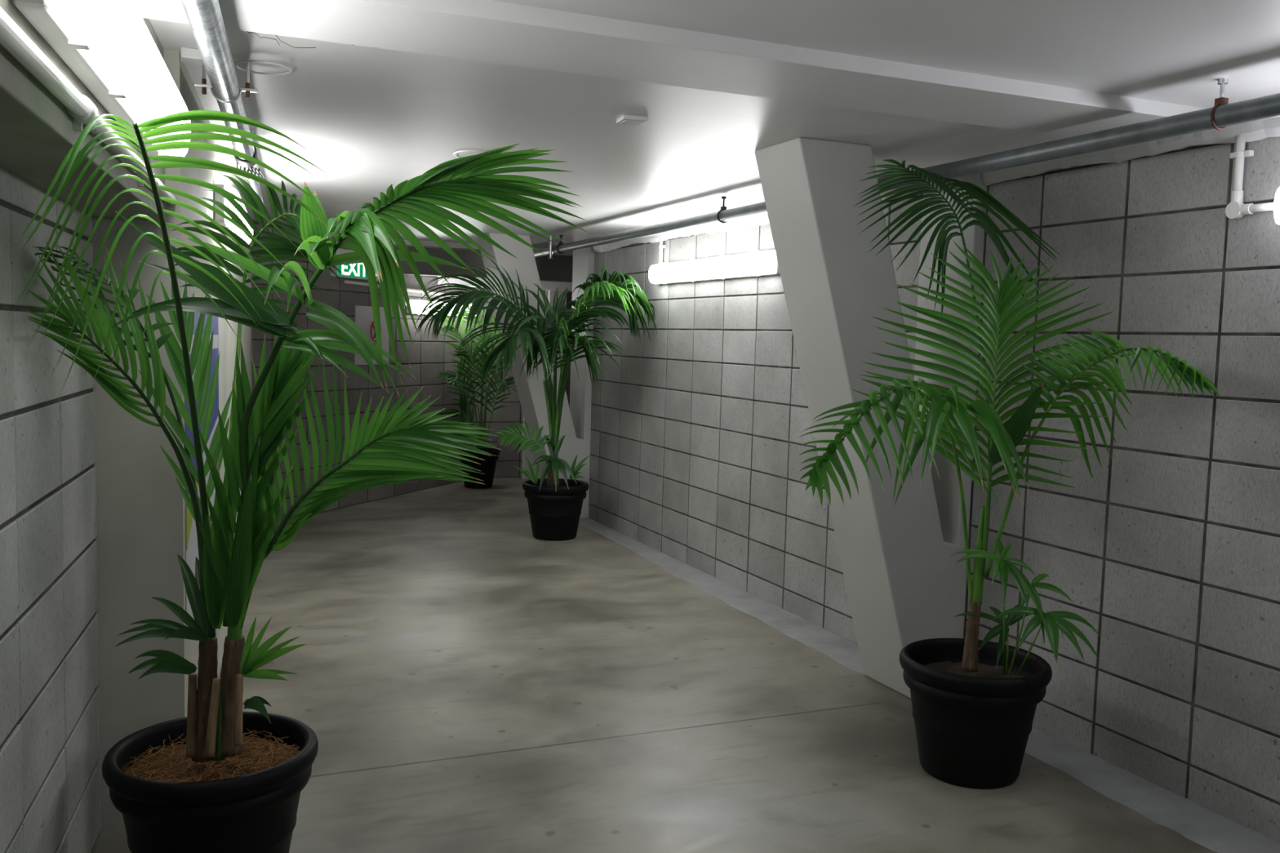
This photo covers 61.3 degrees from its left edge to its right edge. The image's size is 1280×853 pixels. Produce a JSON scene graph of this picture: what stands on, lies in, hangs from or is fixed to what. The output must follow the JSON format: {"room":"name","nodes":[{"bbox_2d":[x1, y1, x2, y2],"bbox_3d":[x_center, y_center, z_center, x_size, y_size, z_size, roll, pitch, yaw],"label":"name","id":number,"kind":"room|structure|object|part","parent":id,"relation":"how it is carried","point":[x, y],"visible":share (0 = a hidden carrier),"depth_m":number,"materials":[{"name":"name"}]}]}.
{"room":"basement corridor","nodes":[
{"label":"basement corridor","id":0,"kind":"room"},
{"bbox_2d":[0,165,101,852],"bbox_3d":[-0.609,0.500,-0.061,0.121,1.900,6.500,0,5,-18],"label":"wall","id":1,"kind":"structure","parent":0,"point":[51,773],"depth_m":2.39,"materials":[{"name":"grey tile"}]},
{"bbox_2d":[0,0,164,219],"bbox_3d":[-0.494,-0.532,-0.118,0.305,0.468,6.500,0,5,-18],"label":"ceiling beam","id":2,"kind":"structure","parent":1,"relation":"attached to","point":[37,132],"depth_m":1.83,"materials":[{"name":"concrete"}]},
{"bbox_2d":[0,6,177,205],"bbox_3d":[-0.410,-0.371,0.186,0.042,0.050,6.000,0,5,-18],"label":"fluorescent light","id":3,"kind":"object","parent":1,"relation":"attached to","point":[13,38],"visible":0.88,"depth_m":1.56,"materials":[{"name":"white plastic"}]},
{"bbox_2d":[12,0,191,162],"bbox_3d":[-0.975,-0.686,2.070,0.100,0.173,1.412,0,5,-18],"label":"lamp","id":4,"kind":"object","parent":1,"relation":"attached to","point":[108,45],"visible":0.76,"depth_m":1.75,"materials":[{"name":"grey plastic"}]},
{"bbox_2d":[251,223,476,522],"bbox_3d":[-2.336,-0.456,9.147,0.121,2.200,3.560,3,5,21],"label":"wall","id":5,"kind":"structure","parent":0,"point":[431,357],"depth_m":9.05,"materials":[{"name":"grey tile"}]},
{"bbox_2d":[329,248,377,280],"bbox_3d":[-2.307,-1.318,8.815,0.079,0.225,0.620,3,5,21],"label":"exit sign","id":6,"kind":"object","parent":5,"relation":"attached to","point":[354,271],"visible":0.49,"depth_m":8.67,"materials":[{"name":"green plastic"}]},
{"bbox_2d":[354,305,388,364],"bbox_3d":[-2.254,-0.767,9.111,0.024,0.490,0.475,3,5,21],"label":"notice sign","id":7,"kind":"object","parent":5,"relation":"attached to","point":[364,319],"visible":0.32,"depth_m":9.07,"materials":[{"name":"grey"}]},
{"bbox_2d":[342,280,475,306],"bbox_3d":[-1.996,-1.209,9.681,0.049,0.279,2.101,3,5,21],"label":"lamp","id":8,"kind":"object","parent":5,"relation":"attached to","point":[347,282],"visible":0.24,"depth_m":9.46,"materials":[{"name":"white plastic"}]},
{"bbox_2d":[405,298,471,316],"bbox_3d":[-1.822,-1.101,10.085,0.100,0.138,1.162,3,5,21],"label":"lamp","id":9,"kind":"object","parent":5,"relation":"attached to","point":[413,303],"visible":0.26,"depth_m":9.62,"materials":[{"name":"grey plastic"}]},
{"bbox_2d":[391,238,573,256],"bbox_3d":[-0.968,-1.549,9.495,4.500,0.045,0.180,0,5,-23],"label":"trim","id":10,"kind":"structure","parent":5,"relation":"attached to","point":[427,244],"depth_m":9.15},
{"bbox_2d":[394,245,573,282],"bbox_3d":[-1.034,-1.448,9.651,4.500,0.275,0.140,0,5,-23],"label":"trim","id":11,"kind":"structure","parent":5,"relation":"attached to","point":[558,268],"depth_m":9.39,"materials":[{"name":"grey paint"}]},
{"bbox_2d":[437,276,572,291],"bbox_3d":[-0.745,-1.398,10.631,3.200,0.120,0.200,0,5,-23],"label":"trim","id":12,"kind":"structure","parent":5,"relation":"attached to","point":[546,286],"depth_m":10.45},
{"bbox_2d":[474,287,572,478],"bbox_3d":[-0.538,-0.585,11.308,2.500,2.200,0.121,0,5,-23],"label":"wall","id":13,"kind":"structure","parent":0,"point":[503,416],"depth_m":10.94,"materials":[{"name":"grey tile"}]},
{"bbox_2d":[91,477,1217,852],"bbox_3d":[-0.366,1.140,4.317,7.700,0.080,14.400,0,5,-23],"label":"floor","id":14,"kind":"structure","parent":0,"point":[468,681],"depth_m":4.12,"materials":[{"name":"concrete"}]},
{"bbox_2d":[90,49,252,830],"bbox_3d":[-2.230,-0.156,5.420,0.345,2.220,5.000,0,5,-18],"label":"column","id":15,"kind":"object","parent":14,"relation":"on","point":[140,536],"visible":0.36,"depth_m":3.09,"materials":[{"name":"beige paint"}]},
{"bbox_2d":[184,421,194,445],"bbox_3d":[-1.352,0.022,3.234,0.005,0.097,0.278,0,5,-18],"label":"poster","id":16,"kind":"object","parent":15,"relation":"attached to","point":[188,432],"depth_m":3.23,"materials":[{"name":"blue paper"}]},
{"bbox_2d":[186,592,193,617],"bbox_3d":[-1.357,0.538,3.247,0.005,0.121,0.202,0,5,-18],"label":"poster","id":17,"kind":"object","parent":15,"relation":"attached to","point":[188,610],"depth_m":3.23,"materials":[{"name":"grey paper"}]},
{"bbox_2d":[185,502,199,577],"bbox_3d":[-1.382,0.342,3.327,0.005,0.275,0.429,0,5,-18],"label":"poster","id":18,"kind":"object","parent":15,"relation":"attached to","point":[191,548],"depth_m":3.30,"materials":[{"name":"grey paper"}]},
{"bbox_3d":[-1.415,0.236,3.435,0.001,0.210,0.570,0,5,-18],"label":"lime panel","id":19,"kind":"part","parent":18,"relation":"part of","materials":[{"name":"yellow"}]},
{"bbox_2d":[189,311,199,359],"bbox_3d":[-1.405,-0.289,3.400,0.005,0.142,0.352,0,5,-18],"label":"poster","id":20,"kind":"object","parent":15,"relation":"attached to","point":[197,315],"depth_m":3.40,"materials":[{"name":"grey paper"}]},
{"bbox_2d":[205,370,218,449],"bbox_3d":[-1.632,-0.067,4.115,0.005,0.265,0.639,0,5,-18],"label":"poster","id":21,"kind":"object","parent":15,"relation":"attached to","point":[214,422],"depth_m":4.25,"materials":[{"name":"grey paper"}]},
{"bbox_3d":[-1.526,-0.130,3.787,0.001,0.615,1.370,0,5,-18],"label":"blue panel","id":22,"kind":"part","parent":21,"relation":"part of","materials":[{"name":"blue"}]},
{"bbox_2d":[206,315,218,396],"bbox_3d":[-1.635,-0.279,4.127,0.005,0.290,0.603,0,5,-18],"label":"poster","id":23,"kind":"object","parent":15,"relation":"attached to","point":[215,319],"depth_m":4.20,"materials":[{"name":"grey paper"}]},
{"bbox_2d":[209,488,215,506],"bbox_3d":[-1.634,0.278,4.121,0.005,0.060,0.251,0,5,-18],"label":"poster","id":24,"kind":"object","parent":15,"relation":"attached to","point":[212,498],"depth_m":4.20,"materials":[{"name":"grey paper"}]},
{"bbox_2d":[213,183,253,244],"bbox_3d":[-1.817,-0.931,4.855,0.100,0.158,1.312,0,5,-18],"label":"lamp","id":25,"kind":"object","parent":15,"relation":"attached to","point":[219,219],"visible":0.36,"depth_m":4.25,"materials":[{"name":"grey plastic"}]},
{"bbox_2d":[225,186,253,244],"bbox_3d":[-1.794,-0.930,4.856,0.055,0.142,1.292,0,5,-18],"label":"diffuser","id":26,"kind":"object","parent":25,"relation":"attached to","point":[228,224],"depth_m":4.39,"materials":[{"name":"white plastic"}]},
{"bbox_2d":[12,110,591,852],"bbox_3d":[-0.707,0.318,2.357,1.091,1.861,1.433,0,5,-23],"label":"potted palm","id":27,"kind":"object","parent":14,"relation":"on","point":[220,777],"visible":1,"depth_m":2.49,"materials":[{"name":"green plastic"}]},
{"bbox_2d":[102,711,318,852],"bbox_3d":[-1.089,1.008,2.762,0.510,0.400,0.510,0,5,-23],"label":"pot","id":28,"kind":"object","parent":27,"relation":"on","point":[171,797],"depth_m":2.63,"materials":[{"name":"black plastic"}]},
{"bbox_3d":[-0.999,0.194,2.606,0.084,0.609,0.079,4,5,23],"label":"stem","id":29,"kind":"part","parent":27,"relation":"part of","materials":[{"name":"green plant"}]},
{"bbox_3d":[-0.910,0.220,2.572,0.161,0.552,0.077,4,6,32],"label":"stem","id":30,"kind":"part","parent":27,"relation":"part of","materials":[{"name":"green plant"}]},
{"bbox_2d":[435,305,516,488],"bbox_3d":[-1.517,-0.292,10.135,0.805,1.756,0.581,0,5,-23],"label":"potted palm","id":31,"kind":"object","parent":14,"relation":"on","point":[487,467],"visible":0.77,"depth_m":10.12,"materials":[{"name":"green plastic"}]},
{"bbox_2d":[458,447,500,488],"bbox_3d":[-1.536,0.397,10.276,0.400,0.360,0.400,0,5,-23],"label":"pot","id":32,"kind":"object","parent":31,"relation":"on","point":[487,467],"depth_m":10.15,"materials":[{"name":"black plastic"}]},
{"bbox_2d":[413,254,657,541],"bbox_3d":[-0.641,-0.159,7.275,1.447,2.008,1.334,-3,6,-41],"label":"potted palm","id":33,"kind":"object","parent":14,"relation":"on","point":[555,504],"visible":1,"depth_m":7.31,"materials":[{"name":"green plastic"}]},
{"bbox_2d":[522,478,588,541],"bbox_3d":[-0.615,0.604,7.818,0.480,0.400,0.480,0,5,-23],"label":"pot","id":34,"kind":"object","parent":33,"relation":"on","point":[554,516],"depth_m":7.66,"materials":[{"name":"black plastic"}]},
{"bbox_2d":[476,232,595,518],"bbox_3d":[-0.846,-0.378,8.571,0.860,2.220,0.370,0,5,-23],"label":"column","id":35,"kind":"structure","parent":14,"relation":"on","point":[575,419],"depth_m":8.50,"materials":[{"name":"grey paint"}]},
{"bbox_2d":[521,289,566,479],"bbox_3d":[-0.977,-0.468,10.925,0.410,2.005,0.140,0,5,-23],"label":"pillar","id":36,"kind":"structure","parent":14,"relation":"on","point":[550,295],"depth_m":10.88,"materials":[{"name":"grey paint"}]},
{"bbox_2d":[755,137,986,698],"bbox_3d":[0.905,0.010,4.438,0.890,2.220,0.350,0,5,-23],"label":"column","id":37,"kind":"structure","parent":14,"relation":"on","point":[903,586],"depth_m":4.34,"materials":[{"name":"grey paint"}]},
{"bbox_2d":[797,159,1220,788],"bbox_3d":[0.990,0.186,3.423,1.159,2.039,0.917,1,5,-5],"label":"potted palm","id":38,"kind":"object","parent":14,"relation":"on","point":[975,701],"visible":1,"depth_m":3.49,"materials":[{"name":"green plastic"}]},
{"bbox_2d":[899,638,1052,788],"bbox_3d":[1.141,0.989,3.714,0.500,0.400,0.500,0,5,-23],"label":"pot","id":39,"kind":"object","parent":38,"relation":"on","point":[973,718],"depth_m":3.56,"materials":[{"name":"black plastic"}]},
{"bbox_3d":[1.196,0.631,3.550,0.008,0.401,0.090,5,6,35],"label":"seedling stem","id":40,"kind":"part","parent":38,"relation":"part of","materials":[{"name":"green plant"}]},
{"bbox_3d":[1.242,0.756,3.650,0.010,0.166,0.021,1,5,-12],"label":"seedling stem","id":41,"kind":"part","parent":38,"relation":"part of","materials":[{"name":"green plant"}]},
{"bbox_3d":[1.250,0.669,3.550,0.074,0.297,0.008,0,5,-22],"label":"seedling stem","id":42,"kind":"part","parent":38,"relation":"part of","materials":[{"name":"green plant"}]},
{"bbox_3d":[1.279,0.714,3.527,0.082,0.213,0.009,4,5,24],"label":"seedling stem","id":43,"kind":"part","parent":38,"relation":"part of","materials":[{"name":"green plant"}]},
{"bbox_2d":[148,0,1279,248],"bbox_3d":[0.056,-1.082,3.285,7.700,0.100,12.560,0,5,-23],"label":"ceiling","id":44,"kind":"structure","parent":0,"point":[372,119],"depth_m":3.43,"materials":[{"name":"white paint"}]},
{"bbox_2d":[180,46,204,65],"bbox_3d":[-1.234,-1.030,3.003,0.080,0.028,0.070,0,5,-23],"label":"junction box","id":45,"kind":"object","parent":44,"relation":"attached to","point":[188,55],"visible":0.56,"depth_m":2.97,"materials":[{"name":"white plastic"}]},
{"bbox_2d":[181,0,271,232],"bbox_3d":[-1.008,-0.920,2.527,0.174,0.157,10.900,0,5,-17],"label":"pipe","id":46,"kind":"object","parent":44,"relation":"attached to","point":[205,19],"depth_m":2.76,"materials":[{"name":"metal"}]},
{"bbox_3d":[-1.231,-1.005,3.048,0.009,0.085,0.009,1,5,-1],"label":"hanger rod","id":47,"kind":"part","parent":46,"relation":"part of","materials":[{"name":"silver metal"}]},
{"bbox_3d":[-1.120,-1.005,3.083,0.009,0.085,0.009,1,5,-1],"label":"hanger rod","id":48,"kind":"part","parent":46,"relation":"part of","materials":[{"name":"silver metal"}]},
{"bbox_3d":[-1.576,-1.034,4.373,0.033,0.052,0.198,2,5,4],"label":"wire bracket","id":49,"kind":"part","parent":46,"relation":"part of","materials":[{"name":"silver metal"}]},
{"bbox_2d":[235,59,292,75],"bbox_3d":[-1.089,-1.038,3.122,0.157,0.006,0.157,0,5,-23],"label":"ring","id":50,"kind":"object","parent":44,"relation":"attached to","point":[247,60],"visible":0.96,"depth_m":3.10,"materials":[{"name":"white plastic"}]},
{"bbox_2d":[246,31,376,48],"bbox_3d":[-0.828,-0.975,2.706,0.337,0.060,0.025,0,5,-23],"label":"thread","id":51,"kind":"object","parent":44,"relation":"attached to","point":[246,31],"visible":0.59,"depth_m":2.68},
{"bbox_2d":[453,150,506,157],"bbox_3d":[-0.660,-1.159,4.630,0.280,0.006,0.280,0,5,-23],"label":"ceiling detector","id":52,"kind":"object","parent":44,"relation":"attached to","point":[461,153],"visible":0.31,"depth_m":4.55,"materials":[{"name":"white plastic"}]},
{"bbox_2d":[458,151,484,157],"bbox_3d":[-0.660,-1.161,4.630,0.234,0.004,0.234,-2,6,-34],"label":"grille","id":53,"kind":"object","parent":52,"relation":"attached to","point":[461,154],"depth_m":4.58,"materials":[{"name":"grey plastic"}]},
{"bbox_2d":[616,114,648,125],"bbox_3d":[-0.027,-1.063,3.748,0.090,0.018,0.090,0,5,-17],"label":"ceiling detector","id":54,"kind":"object","parent":44,"relation":"attached to","point":[625,118],"visible":1,"depth_m":3.71,"materials":[{"name":"white plastic"}]},
{"bbox_3d":[-0.027,-1.056,3.748,0.074,0.002,0.074,0,5,-23],"label":"grille plate","id":55,"kind":"part","parent":54,"relation":"part of","materials":[{"name":"grey plastic"}]},
{"bbox_2d":[133,0,1204,137],"bbox_3d":[0.085,-0.986,2.864,3.620,0.062,0.390,0,5,-23],"label":"ceiling beam","id":56,"kind":"structure","parent":44,"relation":"attached to","point":[491,31],"depth_m":2.80,"materials":[{"name":"white paint"}]},
{"bbox_2d":[533,78,1279,257],"bbox_3d":[1.253,-0.978,3.872,0.074,0.139,12.280,0,5,-23],"label":"pipe","id":57,"kind":"object","parent":44,"relation":"hanging from","point":[1224,114],"visible":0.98,"depth_m":3.51,"materials":[{"name":"grey metal"}]},
{"bbox_2d":[547,235,553,258],"bbox_3d":[-0.686,-1.390,8.300,0.044,0.198,0.044,0,5,-23],"label":"sprinkler","id":58,"kind":"object","parent":57,"relation":"attached to","point":[550,237],"visible":0.93,"depth_m":8.29,"materials":[{"name":"silver metal"}]},
{"bbox_3d":[0.447,-1.196,5.755,0.026,0.057,0.026,0,5,-23],"label":"hanger rod","id":59,"kind":"part","parent":57,"relation":"part of","materials":[{"name":"silver metal"}]},
{"bbox_3d":[1.622,-0.938,3.007,0.026,0.057,0.026,0,5,-23],"label":"hanger rod","id":60,"kind":"part","parent":57,"relation":"part of","materials":[{"name":"metal"}]},
{"bbox_2d":[588,136,1279,842],"bbox_3d":[1.804,0.102,3.620,0.121,2.220,11.600,0,5,-23],"label":"wall","id":61,"kind":"structure","parent":0,"point":[1171,553],"depth_m":3.84,"materials":[{"name":"grey tile"}]},
{"bbox_2d":[658,237,665,264],"bbox_3d":[0.144,-1.184,7.287,0.032,0.210,0.068,0,5,-23],"label":"conduit","id":62,"kind":"object","parent":61,"relation":"attached to","point":[661,246],"visible":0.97,"depth_m":7.28,"materials":[{"name":"white plastic"}]},
{"bbox_2d":[648,249,780,284],"bbox_3d":[0.409,-0.963,6.587,0.100,0.143,1.652,0,5,-23],"label":"lamp","id":63,"kind":"object","parent":61,"relation":"attached to","point":[757,263],"visible":0.9,"depth_m":6.38,"materials":[{"name":"grey plastic"}]},
{"bbox_2d":[592,189,920,252],"bbox_3d":[0.457,-1.236,6.577,0.056,0.113,4.135,0,5,-23],"label":"trim","id":64,"kind":"structure","parent":61,"relation":"attached to","point":[761,220],"depth_m":6.74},
{"bbox_2d":[578,518,1279,852],"bbox_3d":[1.563,1.200,3.696,0.281,0.006,11.340,0,5,-23],"label":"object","id":65,"kind":"structure","parent":61,"relation":"attached to","point":[1206,828],"depth_m":3.83,"materials":[{"name":"grey concrete"}]},
{"bbox_2d":[982,116,1279,185],"bbox_3d":[2.704,-0.742,1.324,0.056,0.113,6.635,0,5,-23],"label":"pipe","id":66,"kind":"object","parent":61,"relation":"attached to","point":[1259,130],"depth_m":3.63,"materials":[{"name":"grey metal"}]},
{"bbox_2d":[1225,134,1274,218],"bbox_3d":[1.866,-0.782,3.260,0.034,0.296,0.194,0,5,-23],"label":"conduit","id":67,"kind":"object","parent":61,"relation":"attached to","point":[1236,209],"visible":0.98,"depth_m":3.31,"materials":[{"name":"white plastic"}]},
{"bbox_2d":[1273,186,1279,224],"bbox_3d":[2.184,-0.578,2.437,0.100,0.133,1.612,0,5,-23],"label":"lamp","id":68,"kind":"object","parent":61,"relation":"attached to","point":[1277,199],"visible":1,"depth_m":3.13,"materials":[{"name":"grey plastic"}]}
]}

